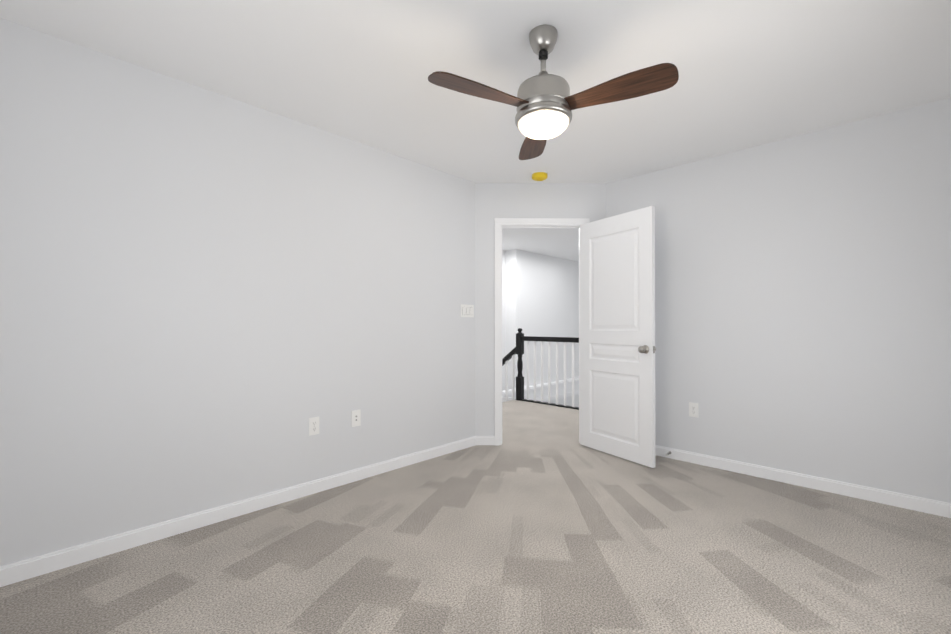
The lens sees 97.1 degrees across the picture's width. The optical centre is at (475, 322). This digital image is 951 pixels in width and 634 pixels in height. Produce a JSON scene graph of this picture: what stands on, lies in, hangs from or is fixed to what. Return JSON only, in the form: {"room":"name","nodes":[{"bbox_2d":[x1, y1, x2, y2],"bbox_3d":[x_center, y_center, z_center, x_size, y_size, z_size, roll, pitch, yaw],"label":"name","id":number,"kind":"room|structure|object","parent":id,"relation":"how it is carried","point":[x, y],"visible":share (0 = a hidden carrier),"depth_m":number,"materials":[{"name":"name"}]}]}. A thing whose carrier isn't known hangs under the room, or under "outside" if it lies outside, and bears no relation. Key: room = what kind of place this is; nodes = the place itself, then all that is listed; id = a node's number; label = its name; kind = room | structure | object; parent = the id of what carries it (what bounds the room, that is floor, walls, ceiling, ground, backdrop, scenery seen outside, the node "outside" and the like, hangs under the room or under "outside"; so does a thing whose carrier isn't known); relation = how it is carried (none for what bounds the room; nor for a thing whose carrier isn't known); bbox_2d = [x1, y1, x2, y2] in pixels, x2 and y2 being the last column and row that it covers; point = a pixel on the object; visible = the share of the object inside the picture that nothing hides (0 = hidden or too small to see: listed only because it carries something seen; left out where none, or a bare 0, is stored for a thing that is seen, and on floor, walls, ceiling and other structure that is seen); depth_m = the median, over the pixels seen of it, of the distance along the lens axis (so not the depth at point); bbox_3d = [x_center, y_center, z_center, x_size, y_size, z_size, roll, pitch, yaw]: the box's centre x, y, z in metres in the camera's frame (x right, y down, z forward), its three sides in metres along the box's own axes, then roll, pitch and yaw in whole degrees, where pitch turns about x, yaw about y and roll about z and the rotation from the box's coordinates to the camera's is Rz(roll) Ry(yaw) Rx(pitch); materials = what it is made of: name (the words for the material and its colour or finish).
{"room":"empty bedroom","nodes":[
{"label":"empty bedroom","id":0,"kind":"room"},
{"bbox_2d":[0,18,474,565],"bbox_3d":[-1.218,-0.084,2.731,0.115,2.440,3.477,0,0,44],"label":"wall","id":1,"kind":"structure","parent":0,"point":[208,300],"depth_m":2.31,"materials":[{"name":"paint"}]},
{"bbox_2d":[309,417,318,435],"bbox_3d":[-1.072,0.691,2.790,0.008,0.115,0.070,0,0,44],"label":"outlet","id":2,"kind":"object","parent":1,"relation":"attached to","point":[313,425],"visible":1,"depth_m":2.79,"materials":[{"name":"white plastic"}]},
{"bbox_2d":[351,410,360,426],"bbox_3d":[-0.857,0.690,3.013,0.007,0.115,0.070,0,0,44],"label":"outlet","id":3,"kind":"object","parent":1,"relation":"attached to","point":[355,417],"visible":1,"depth_m":3.01,"materials":[{"name":"white plastic"}]},
{"bbox_2d":[461,304,473,316],"bbox_3d":[-0.073,-0.102,3.824,0.008,0.115,0.165,0,0,44],"label":"rocker light switch","id":4,"kind":"object","parent":1,"relation":"attached to","point":[467,310],"visible":1,"depth_m":3.82,"materials":[{"name":"white plastic"}]},
{"bbox_2d":[0,400,950,633],"bbox_3d":[-0.591,1.200,3.570,7.150,0.120,5.635,0,0,44],"label":"floor carpet","id":5,"kind":"object","parent":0,"point":[541,519],"visible":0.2,"depth_m":1.99,"materials":[{"name":"grey carpet"}]},
{"bbox_2d":[502,328,578,409],"bbox_3d":[0.977,0.998,5.913,2.843,1.821,0.088,0,0,44],"label":"railing","id":6,"kind":"object","parent":5,"relation":"on","point":[518,349],"visible":0.5,"depth_m":6.01,"materials":[{"name":"black paint"}]},
{"bbox_2d":[0,0,950,261],"bbox_3d":[0.702,-1.353,4.918,7.150,0.120,9.350,0,0,44],"label":"ceiling","id":7,"kind":"structure","parent":0,"point":[753,73],"depth_m":2.12,"materials":[{"name":"paint"}]},
{"bbox_2d":[531,171,547,180],"bbox_3d":[0.562,-1.273,3.681,0.148,0.052,0.148,0,0,44],"label":"smoke detector","id":8,"kind":"object","parent":7,"relation":"attached to","point":[539,175],"visible":1,"depth_m":3.64,"materials":[{"name":"yellow plastic"}]},
{"bbox_2d":[428,24,678,159],"bbox_3d":[0.319,-1.078,1.822,0.952,0.462,0.967,0,0,44],"label":"fan","id":9,"kind":"object","parent":7,"relation":"hanging from","point":[544,102],"visible":1,"depth_m":1.80,"materials":[{"name":"brown wood"}]},
{"bbox_2d":[502,377,578,401],"bbox_3d":[2.597,1.317,6.991,3.230,0.320,3.715,0,0,44],"label":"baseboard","id":10,"kind":"structure","parent":0,"point":[561,389],"depth_m":7.92,"materials":[{"name":"white paint"}]},
{"bbox_2d":[475,183,605,435],"bbox_3d":[0.611,-0.078,3.973,1.225,2.440,0.115,0,0,-1],"label":"wall","id":11,"kind":"structure","parent":0,"point":[493,201],"depth_m":3.91,"materials":[{"name":"paint"}]},
{"bbox_2d":[0,436,950,586],"bbox_3d":[0.308,1.089,1.897,3.230,0.085,4.180,0,0,44],"label":"baseboard","id":12,"kind":"structure","parent":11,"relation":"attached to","point":[19,571],"depth_m":2.58,"materials":[{"name":"white paint"}]},
{"bbox_2d":[495,218,589,445],"bbox_3d":[0.618,0.089,3.970,0.884,2.107,0.151,0,0,-1],"label":"door frame","id":13,"kind":"structure","parent":11,"relation":"attached to","point":[537,223],"depth_m":3.90,"materials":[{"name":"white paint"}]},
{"bbox_2d":[580,206,655,467],"bbox_3d":[1.168,0.114,3.556,0.751,2.028,0.283,0,0,44],"label":"door","id":14,"kind":"structure","parent":11,"relation":"in","point":[617,336],"depth_m":3.51,"materials":[{"name":"white paint"}]},
{"bbox_2d":[502,249,578,406],"bbox_3d":[0.243,1.288,7.123,0.355,5.140,6.800,0,0,44],"label":"wall","id":15,"kind":"structure","parent":0,"point":[540,295],"depth_m":7.87,"materials":[{"name":"paint"}]},
{"bbox_2d":[606,98,950,502],"bbox_3d":[2.137,-0.082,3.121,2.527,2.440,0.115,0,0,44],"label":"wall","id":16,"kind":"structure","parent":0,"point":[803,304],"depth_m":2.87,"materials":[{"name":"paint"}]},
{"bbox_2d":[689,402,697,417],"bbox_3d":[1.763,0.709,3.394,0.070,0.115,0.008,0,0,44],"label":"outlet","id":17,"kind":"object","parent":16,"relation":"attached to","point":[693,409],"visible":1,"depth_m":3.39,"materials":[{"name":"white plastic"}]}
]}

